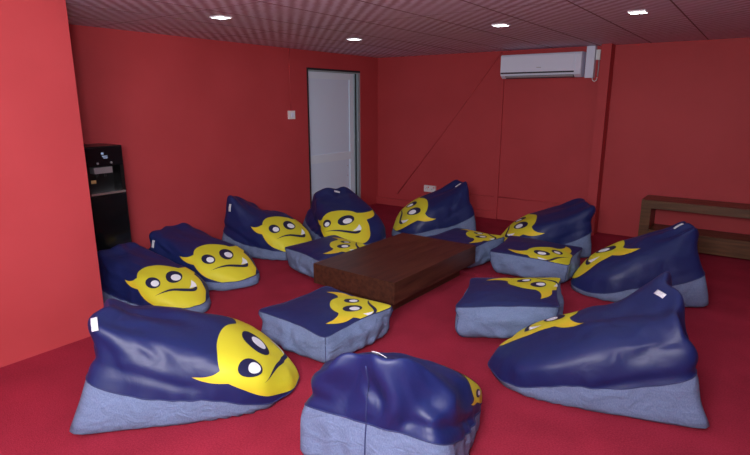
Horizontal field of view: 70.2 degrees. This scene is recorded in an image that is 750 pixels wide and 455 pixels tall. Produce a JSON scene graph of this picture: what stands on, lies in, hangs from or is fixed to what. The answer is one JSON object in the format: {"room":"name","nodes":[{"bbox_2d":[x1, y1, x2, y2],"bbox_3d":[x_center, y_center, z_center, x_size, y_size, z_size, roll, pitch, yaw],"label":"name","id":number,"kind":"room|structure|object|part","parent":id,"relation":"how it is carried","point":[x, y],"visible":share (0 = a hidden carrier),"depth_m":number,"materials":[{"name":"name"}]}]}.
{"room":"common room","nodes":[
{"label":"common room","id":0,"kind":"room"},
{"bbox_2d":[0,0,103,367],"bbox_3d":[-3.869,-0.031,2.375,1.310,2.360,4.480,9,16,34],"label":"wall","id":1,"kind":"structure","parent":0,"point":[50,282],"depth_m":3.54,"materials":[{"name":"red paint"}]},
{"bbox_2d":[69,24,377,248],"bbox_3d":[-1.603,-1.059,6.687,0.150,2.360,5.770,9,16,34],"label":"wall","id":2,"kind":"structure","parent":0,"point":[197,123],"depth_m":6.06,"materials":[{"name":"red paint"}]},
{"bbox_2d":[288,48,291,110],"bbox_3d":[-1.120,-1.941,7.026,0.017,0.800,0.017,-8,16,-31],"label":"trim","id":3,"kind":"structure","parent":2,"relation":"attached to","point":[288,48],"depth_m":7.02,"materials":[{"name":"red paint"}]},
{"bbox_2d":[288,111,294,118],"bbox_3d":[-1.111,-1.502,7.124,0.037,0.110,0.110,9,16,34],"label":"light switch","id":4,"kind":"object","parent":2,"relation":"attached to","point":[291,114],"visible":1,"depth_m":7.10,"materials":[{"name":"white plastic"}]},
{"bbox_2d":[306,67,360,207],"bbox_3d":[-0.628,-1.262,8.023,0.134,2.136,1.226,9,16,34],"label":"door","id":5,"kind":"structure","parent":2,"relation":"in","point":[333,95],"depth_m":8.02,"materials":[{"name":"white"}]},
{"bbox_3d":[-0.680,-1.640,7.919,0.018,1.080,0.938,9,16,34],"label":"panel","id":6,"kind":"part","parent":5,"relation":"part of","materials":[{"name":"white"}]},
{"bbox_3d":[-0.680,-0.667,8.151,0.018,0.680,0.938,9,16,34],"label":"panel","id":7,"kind":"part","parent":5,"relation":"part of","materials":[{"name":"white"}]},
{"bbox_2d":[0,203,749,454],"bbox_3d":[0.472,1.090,2.976,8.300,0.100,10.050,9,16,34],"label":"floor","id":8,"kind":"structure","parent":0,"point":[40,394],"depth_m":3.20,"materials":[{"name":"red carpet"}]},
{"bbox_2d":[84,143,131,251],"bbox_3d":[-2.572,-0.118,5.027,0.380,1.300,0.350,9,16,34],"label":"water cooler","id":9,"kind":"object","parent":8,"relation":"on","point":[104,162],"visible":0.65,"depth_m":4.90,"materials":[{"name":"black plastic"}]},
{"bbox_2d":[89,166,112,177],"bbox_3d":[-2.503,-0.508,4.849,0.150,0.090,0.165,9,16,34],"label":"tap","id":10,"kind":"object","parent":9,"relation":"on","point":[95,171],"depth_m":4.81,"materials":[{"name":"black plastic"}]},
{"bbox_3d":[-2.437,-0.638,4.804,0.012,0.165,0.326,9,16,34],"label":"control panel","id":11,"kind":"part","parent":9,"relation":"part of","materials":[{"name":"black plastic"}]},
{"bbox_2d":[90,188,125,196],"bbox_3d":[-2.485,-0.325,4.909,0.160,0.020,0.318,9,16,34],"label":"drip tray","id":12,"kind":"object","parent":9,"relation":"on","point":[96,192],"depth_m":4.91,"materials":[{"name":"silver metal"}]},
{"bbox_3d":[-2.437,0.099,4.980,0.012,0.800,0.326,9,16,34],"label":"door","id":13,"kind":"part","parent":9,"relation":"part of","materials":[{"name":"black plastic"}]},
{"bbox_2d":[97,242,210,312],"bbox_3d":[-1.889,0.421,4.548,1.108,0.470,0.630,6,15,25],"label":"bean bag chair","id":14,"kind":"object","parent":8,"relation":"on","point":[133,274],"visible":0.91,"depth_m":4.39,"materials":[{"name":"navy blue vinyl"},{"name":"yellow vinyl"},{"name":"blue grey denim"}]},
{"bbox_3d":[-1.890,0.519,4.571,1.108,0.269,0.629,6,15,25],"label":"panel","id":15,"kind":"part","parent":14,"relation":"part of","materials":[{"name":"blue fabric"}]},
{"bbox_2d":[125,265,205,307],"bbox_3d":[-1.665,0.473,4.414,0.514,0.263,0.549,10,16,35],"label":"print","id":16,"kind":"object","parent":14,"relation":"attached to","point":[179,286],"depth_m":4.33,"materials":[{"name":"yellow fabric"}]},
{"bbox_2d":[70,298,299,434],"bbox_3d":[-1.057,0.689,3.142,1.204,0.600,0.780,-2,14,-10],"label":"bean bag chair","id":17,"kind":"object","parent":8,"relation":"on","point":[152,366],"visible":1,"depth_m":2.84,"materials":[{"name":"navy blue vinyl"},{"name":"yellow vinyl"},{"name":"blue grey denim"}]},
{"bbox_3d":[-1.061,0.836,3.179,1.197,0.296,0.775,-2,14,-10],"label":"panel","id":18,"kind":"part","parent":17,"relation":"part of","materials":[{"name":"blue fabric"}]},
{"bbox_3d":[-1.025,0.675,3.148,1.124,0.576,0.745,-2,14,-10],"label":"panel","id":19,"kind":"part","parent":17,"relation":"part of","materials":[{"name":"blue"}]},
{"bbox_2d":[192,317,298,395],"bbox_3d":[-0.748,0.763,3.200,0.572,0.372,0.679,-2,14,-10],"label":"print","id":20,"kind":"object","parent":17,"relation":"attached to","point":[231,357],"depth_m":2.97,"materials":[{"name":"yellow"}]},
{"bbox_2d":[148,223,259,290],"bbox_3d":[-1.666,0.260,5.218,1.199,0.474,0.693,6,15,25],"label":"bean bag chair","id":21,"kind":"object","parent":8,"relation":"on","point":[222,265],"visible":0.84,"depth_m":5.04,"materials":[{"name":"navy blue vinyl"},{"name":"yellow vinyl"},{"name":"blue grey denim"}]},
{"bbox_2d":[180,244,255,281],"bbox_3d":[-1.423,0.317,5.070,0.531,0.260,0.625,9,16,35],"label":"print","id":22,"kind":"object","parent":21,"relation":"attached to","point":[212,262],"depth_m":4.97,"materials":[{"name":"yellow fabric"}]},
{"bbox_3d":[-1.666,0.376,5.247,1.197,0.234,0.689,6,15,25],"label":"panel","id":23,"kind":"part","parent":21,"relation":"part of","materials":[{"name":"blue fabric"}]},
{"bbox_2d":[222,195,311,259],"bbox_3d":[-1.178,-0.051,6.127,1.016,0.655,0.767,7,15,27],"label":"bean bag chair","id":24,"kind":"object","parent":8,"relation":"on","point":[263,234],"visible":0.9,"depth_m":5.93,"materials":[{"name":"navy blue vinyl"},{"name":"yellow vinyl"},{"name":"blue grey denim"}]},
{"bbox_3d":[-1.178,0.137,6.170,1.010,0.270,0.760,7,15,27],"label":"panel","id":25,"kind":"part","parent":24,"relation":"part of","materials":[{"name":"blue fabric"}]},
{"bbox_2d":[251,216,311,251],"bbox_3d":[-0.984,0.050,6.020,0.479,0.307,0.668,9,16,34],"label":"print","id":26,"kind":"object","parent":24,"relation":"attached to","point":[268,233],"depth_m":5.87,"materials":[{"name":"yellow fabric"}]},
{"bbox_2d":[285,235,364,277],"bbox_3d":[-0.488,0.299,5.462,0.708,0.286,0.700,-11,17,-39],"label":"ottoman","id":27,"kind":"object","parent":8,"relation":"on","point":[301,257],"visible":0.69,"depth_m":5.32,"materials":[{"name":"blue fabric"}]},
{"bbox_3d":[-0.488,0.310,5.465,0.708,0.260,0.700,-11,17,-39],"label":"panel","id":28,"kind":"part","parent":27,"relation":"part of","materials":[{"name":"blue fabric"}]},
{"bbox_3d":[-0.484,0.188,5.437,0.636,0.054,0.636,-11,17,-39],"label":"panel","id":29,"kind":"part","parent":27,"relation":"part of","materials":[{"name":"blue fabric"}]},
{"bbox_2d":[323,237,364,253],"bbox_3d":[-0.401,0.179,5.429,0.516,0.037,0.516,-11,17,-39],"label":"print","id":30,"kind":"object","parent":27,"relation":"on","point":[331,245],"depth_m":5.38,"materials":[{"name":"yellow fabric"}]},
{"bbox_2d":[258,286,392,362],"bbox_3d":[-0.356,0.685,3.879,0.766,0.268,0.779,11,17,39],"label":"ottoman","id":31,"kind":"object","parent":8,"relation":"on","point":[325,323],"visible":0.99,"depth_m":3.69,"materials":[{"name":"blue fabric"}]},
{"bbox_3d":[-0.355,0.574,3.856,0.689,0.037,0.689,11,17,39],"label":"panel","id":32,"kind":"part","parent":31,"relation":"part of","materials":[{"name":"blue fabric"}]},
{"bbox_2d":[326,292,390,323],"bbox_3d":[-0.265,0.569,3.862,0.559,0.034,0.559,11,17,39],"label":"print","id":33,"kind":"object","parent":31,"relation":"on","point":[341,307],"depth_m":3.81,"materials":[{"name":"yellow fabric"}]},
{"bbox_2d":[303,187,385,244],"bbox_3d":[-0.347,-0.134,6.556,0.899,0.618,1.092,-7,15,-26],"label":"bean bag chair","id":34,"kind":"object","parent":8,"relation":"on","point":[340,212],"visible":0.84,"depth_m":6.40,"materials":[{"name":"navy blue vinyl"},{"name":"yellow vinyl"},{"name":"blue grey denim"}]},
{"bbox_3d":[-0.346,0.019,6.594,0.897,0.303,1.091,-7,15,-26],"label":"panel","id":35,"kind":"part","parent":34,"relation":"part of","materials":[{"name":"blue fabric"}]},
{"bbox_2d":[318,210,373,243],"bbox_3d":[-0.287,-0.015,6.297,0.689,0.322,0.474,-4,14,-17],"label":"print","id":36,"kind":"object","parent":34,"relation":"attached to","point":[353,225],"depth_m":6.25,"materials":[{"name":"yellow fabric"}]},
{"bbox_2d":[300,351,481,454],"bbox_3d":[0.152,0.756,2.776,0.807,0.639,0.947,7,15,26],"label":"bean bag chair","id":37,"kind":"object","parent":8,"relation":"on","point":[366,403],"visible":1,"depth_m":2.39,"materials":[{"name":"blue fabric"}]},
{"bbox_3d":[0.155,0.928,2.815,0.796,0.286,0.937,7,15,26],"label":"panel","id":38,"kind":"part","parent":37,"relation":"part of","materials":[{"name":"blue fabric"}]},
{"bbox_2d":[445,366,481,404],"bbox_3d":[0.376,0.797,2.890,0.447,0.323,0.460,7,15,26],"label":"print","id":39,"kind":"object","parent":37,"relation":"attached to","point":[473,393],"depth_m":2.64,"materials":[{"name":"yellow"}]},
{"bbox_2d":[313,233,475,310],"bbox_3d":[0.226,0.394,5.023,0.870,0.305,1.400,10,17,36],"label":"coffee table","id":40,"kind":"object","parent":8,"relation":"on","point":[396,270],"visible":0.93,"depth_m":4.69,"materials":[{"name":"brown wood"}]},
{"bbox_2d":[392,180,475,236],"bbox_3d":[0.711,-0.241,6.866,1.020,0.684,0.765,-5,14,-19],"label":"bean bag chair","id":41,"kind":"object","parent":8,"relation":"on","point":[449,207],"visible":0.88,"depth_m":6.65,"materials":[{"name":"blue fabric"}]},
{"bbox_2d":[393,195,434,230],"bbox_3d":[0.488,-0.194,6.821,0.517,0.407,0.653,0,13,-1],"label":"print","id":42,"kind":"object","parent":41,"relation":"attached to","point":[419,215],"depth_m":6.63,"materials":[{"name":"yellow fabric"}]},
{"bbox_3d":[0.711,-0.064,6.909,1.017,0.319,0.761,-5,14,-19],"label":"panel","id":43,"kind":"part","parent":41,"relation":"part of","materials":[{"name":"blue fabric"}]},
{"bbox_2d":[427,228,504,267],"bbox_3d":[0.971,0.211,5.854,0.713,0.275,0.745,12,18,42],"label":"ottoman","id":44,"kind":"object","parent":8,"relation":"on","point":[484,242],"visible":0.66,"depth_m":5.69,"materials":[{"name":"blue fabric"}]},
{"bbox_3d":[0.969,0.096,5.828,0.636,0.037,0.657,12,18,42],"label":"panel","id":45,"kind":"part","parent":44,"relation":"part of","materials":[{"name":"blue fabric"}]},
{"bbox_2d":[461,229,503,242],"bbox_3d":[1.054,0.092,5.830,0.517,0.033,0.534,12,18,42],"label":"print","id":46,"kind":"object","parent":44,"relation":"on","point":[467,236],"depth_m":5.76,"materials":[{"name":"yellow fabric"}]},
{"bbox_3d":[0.971,0.223,5.858,0.699,0.248,0.732,12,18,42],"label":"panel","id":47,"kind":"part","parent":44,"relation":"part of","materials":[{"name":"blue fabric"}]},
{"bbox_2d":[455,277,563,337],"bbox_3d":[1.056,0.604,4.141,0.770,0.304,0.934,5,14,19],"label":"ottoman","id":48,"kind":"object","parent":8,"relation":"on","point":[489,307],"visible":0.97,"depth_m":3.84,"materials":[{"name":"blue fabric"}]},
{"bbox_3d":[1.055,0.477,4.113,0.699,0.044,0.922,5,14,19],"label":"panel","id":49,"kind":"part","parent":48,"relation":"part of","materials":[{"name":"blue fabric"}]},
{"bbox_2d":[490,277,559,298],"bbox_3d":[1.282,0.434,4.279,0.571,0.038,0.525,-10,17,-36],"label":"print","id":50,"kind":"object","parent":48,"relation":"on","point":[532,288],"depth_m":4.12,"materials":[{"name":"yellow fabric"}]},
{"bbox_2d":[490,235,582,282],"bbox_3d":[1.640,0.314,5.434,0.859,0.269,0.751,8,16,31],"label":"ottoman","id":51,"kind":"object","parent":8,"relation":"on","point":[519,256],"visible":0.97,"depth_m":5.21,"materials":[{"name":"blue fabric"}]},
{"bbox_3d":[1.638,0.213,5.403,0.763,0.059,0.657,8,16,31],"label":"panel","id":52,"kind":"part","parent":51,"relation":"part of","materials":[{"name":"blue fabric"}]},
{"bbox_2d":[509,247,571,264],"bbox_3d":[1.666,0.234,5.317,0.619,0.051,0.533,8,16,31],"label":"print","id":53,"kind":"object","parent":51,"relation":"attached to","point":[536,255],"depth_m":5.19,"materials":[{"name":"yellow fabric"}]},
{"bbox_2d":[501,198,595,257],"bbox_3d":[1.942,-0.033,6.201,1.025,0.586,0.766,1,13,2],"label":"bean bag chair","id":54,"kind":"object","parent":8,"relation":"on","point":[568,223],"visible":0.75,"depth_m":5.87,"materials":[{"name":"blue fabric"}]},
{"bbox_2d":[501,213,543,240],"bbox_3d":[1.696,0.008,6.242,0.482,0.313,0.714,3,14,11],"label":"print","id":55,"kind":"object","parent":54,"relation":"attached to","point":[531,225],"depth_m":6.05,"materials":[{"name":"yellow fabric"}]},
{"bbox_3d":[1.950,-0.072,6.187,1.005,0.503,0.744,1,13,2],"label":"panel","id":56,"kind":"part","parent":54,"relation":"part of","materials":[{"name":"blue fabric"}]},
{"bbox_3d":[1.930,0.104,6.232,0.998,0.306,0.759,1,13,2],"label":"panel","id":57,"kind":"part","parent":54,"relation":"part of","materials":[{"name":"blue fabric"}]},
{"bbox_2d":[488,271,709,428],"bbox_3d":[1.309,0.622,3.247,1.205,0.681,0.784,4,14,18],"label":"bean bag chair","id":58,"kind":"object","parent":8,"relation":"on","point":[633,356],"visible":1,"depth_m":2.95,"materials":[{"name":"blue fabric"}]},
{"bbox_2d":[499,311,581,345],"bbox_3d":[1.106,0.661,3.495,0.550,0.314,0.418,4,14,18],"label":"print","id":59,"kind":"object","parent":58,"relation":"attached to","point":[558,324],"depth_m":3.39,"materials":[{"name":"yellow fabric"}]},
{"bbox_3d":[1.311,0.807,3.283,1.195,0.305,0.768,4,14,18],"label":"panel","id":60,"kind":"part","parent":58,"relation":"part of","materials":[{"name":"blue fabric"}]},
{"bbox_2d":[571,221,708,306],"bbox_3d":[2.344,0.262,4.813,1.062,0.656,0.767,2,14,8],"label":"bean bag chair","id":61,"kind":"object","parent":8,"relation":"on","point":[617,270],"visible":0.84,"depth_m":4.54,"materials":[{"name":"blue fabric"}]},
{"bbox_2d":[572,240,639,277],"bbox_3d":[2.122,0.297,4.949,0.544,0.378,0.532,2,14,8],"label":"print","id":62,"kind":"object","parent":61,"relation":"attached to","point":[605,257],"depth_m":4.81,"materials":[{"name":"yellow fabric"}]},
{"bbox_3d":[2.344,0.437,4.853,1.051,0.297,0.760,2,14,8],"label":"panel","id":63,"kind":"part","parent":61,"relation":"part of","materials":[{"name":"blue fabric"}]},
{"bbox_2d":[638,195,749,259],"bbox_3d":[3.888,0.012,6.066,1.554,0.565,0.402,9,16,34],"label":"wooden bench","id":64,"kind":"object","parent":8,"relation":"on","point":[736,245],"visible":0.75,"depth_m":6.01,"materials":[{"name":"brown wood"}]},
{"bbox_3d":[3.300,-0.039,6.486,0.105,0.470,0.400,9,16,34],"label":"panel","id":65,"kind":"part","parent":64,"relation":"part of","materials":[{"name":"brown wood"}]},
{"bbox_3d":[3.888,-0.216,6.011,1.554,0.095,0.402,9,16,34],"label":"seat","id":66,"kind":"part","parent":64,"relation":"part of","materials":[{"name":"brown wood"}]},
{"bbox_2d":[648,223,749,259],"bbox_3d":[3.892,0.171,6.111,1.340,0.195,0.385,9,16,34],"label":"shelf","id":67,"kind":"object","parent":64,"relation":"attached to","point":[736,245],"depth_m":5.95,"materials":[{"name":"brown wood"}]},
{"bbox_2d":[65,0,749,57],"bbox_3d":[0.472,-1.302,2.406,8.300,0.103,10.050,9,16,34],"label":"ceiling","id":68,"kind":"structure","parent":0,"point":[386,28],"depth_m":4.60,"materials":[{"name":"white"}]},
{"bbox_2d":[209,15,231,19],"bbox_3d":[-1.253,-1.707,4.338,0.126,0.010,0.126,9,16,34],"label":"recessed light","id":69,"kind":"object","parent":68,"relation":"in","point":[221,17],"visible":1,"depth_m":4.32,"materials":[{"name":"white plastic"}]},
{"bbox_2d":[346,38,361,40],"bbox_3d":[-0.228,-2.075,5.886,0.126,0.010,0.126,9,16,34],"label":"recessed light","id":70,"kind":"object","parent":68,"relation":"in","point":[353,39],"visible":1,"depth_m":5.87,"materials":[{"name":"white plastic"}]},
{"bbox_2d":[491,23,509,26],"bbox_3d":[1.129,-1.814,4.788,0.126,0.010,0.126,9,16,34],"label":"recessed light","id":71,"kind":"object","parent":68,"relation":"in","point":[502,24],"visible":1,"depth_m":4.78,"materials":[{"name":"white plastic"}]},
{"bbox_2d":[627,10,648,14],"bbox_3d":[2.010,-1.646,4.081,0.126,0.010,0.126,9,16,34],"label":"recessed light","id":72,"kind":"object","parent":68,"relation":"in","point":[635,11],"visible":1,"depth_m":4.07,"materials":[{"name":"white plastic"}]},
{"bbox_2d":[630,11,646,13],"bbox_3d":[2.010,-1.645,4.081,0.114,0.007,0.114,9,16,34],"label":"diffuser","id":73,"kind":"object","parent":72,"relation":"attached to","point":[631,12],"depth_m":4.07,"materials":[{"name":"white plastic"}]},
{"bbox_2d":[378,37,749,236],"bbox_3d":[3.408,-1.030,6.568,8.150,2.360,0.150,9,16,34],"label":"wall","id":74,"kind":"structure","parent":0,"point":[679,120],"depth_m":7.00,"materials":[{"name":"red paint"}]},
{"bbox_2d":[424,185,435,191],"bbox_3d":[0.865,-0.611,8.412,0.200,0.100,0.040,9,16,34],"label":"power socket","id":75,"kind":"object","parent":74,"relation":"attached to","point":[427,188],"visible":0.98,"depth_m":8.40,"materials":[{"name":"white plastic"}]},
{"bbox_2d":[377,197,496,218],"bbox_3d":[0.913,-0.323,8.453,2.150,0.110,0.028,9,16,34],"label":"baseboard","id":76,"kind":"structure","parent":74,"relation":"attached to","point":[381,200],"depth_m":8.72,"materials":[{"name":"red paint"}]},
{"bbox_2d":[397,52,502,193],"bbox_3d":[1.062,-1.488,8.080,1.714,2.161,0.018,9,16,34],"label":"trim","id":77,"kind":"structure","parent":74,"relation":"attached to","point":[501,52],"depth_m":8.02,"materials":[{"name":"red paint"}]},
{"bbox_2d":[493,79,503,211],"bbox_3d":[1.766,-1.150,7.631,0.055,1.880,0.028,9,16,34],"label":"trim","id":78,"kind":"structure","parent":74,"relation":"attached to","point":[501,89],"depth_m":7.61,"materials":[{"name":"red paint"}]},
{"bbox_2d":[469,193,562,203],"bbox_3d":[1.911,-0.428,7.707,2.290,0.016,0.016,9,16,34],"label":"trim","id":79,"kind":"structure","parent":74,"relation":"attached to","point":[469,193],"depth_m":7.61,"materials":[{"name":"red paint"}]},
{"bbox_2d":[500,51,586,78],"bbox_3d":[2.177,-2.112,6.980,1.050,0.307,0.218,9,16,34],"label":"air conditioner","id":80,"kind":"object","parent":74,"relation":"attached to","point":[559,64],"visible":0.99,"depth_m":6.87,"materials":[{"name":"white plastic"}]},
{"bbox_3d":[2.091,-2.128,6.915,0.971,0.221,0.016,9,16,34],"label":"panel","id":81,"kind":"part","parent":80,"relation":"part of","materials":[{"name":"white plastic"}]},
{"bbox_2d":[506,74,573,78],"bbox_3d":[2.135,-1.987,6.972,0.905,0.068,0.070,9,16,34],"label":"outlet","id":82,"kind":"object","parent":80,"relation":"attached to","point":[508,76],"depth_m":6.98,"materials":[{"name":"grey plastic"}]},
{"bbox_2d":[584,46,596,81],"bbox_3d":[2.719,-2.043,6.680,0.141,0.431,0.090,9,16,34],"label":"duct cover","id":83,"kind":"object","parent":74,"relation":"attached to","point":[590,65],"visible":1,"depth_m":6.65,"materials":[{"name":"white plastic"}]},
{"bbox_2d":[596,49,600,76],"bbox_3d":[2.780,-2.049,6.660,0.050,0.320,0.050,9,16,34],"label":"junction box","id":84,"kind":"object","parent":74,"relation":"attached to","point":[598,52],"visible":0.96,"depth_m":6.62,"materials":[{"name":"white plastic"}]},
{"bbox_2d":[587,43,615,234],"bbox_3d":[2.837,-1.073,6.749,0.115,2.360,0.210,9,16,34],"label":"trim","id":85,"kind":"structure","parent":74,"relation":"attached to","point":[607,58],"depth_m":6.64,"materials":[{"name":"red paint"}]}
]}

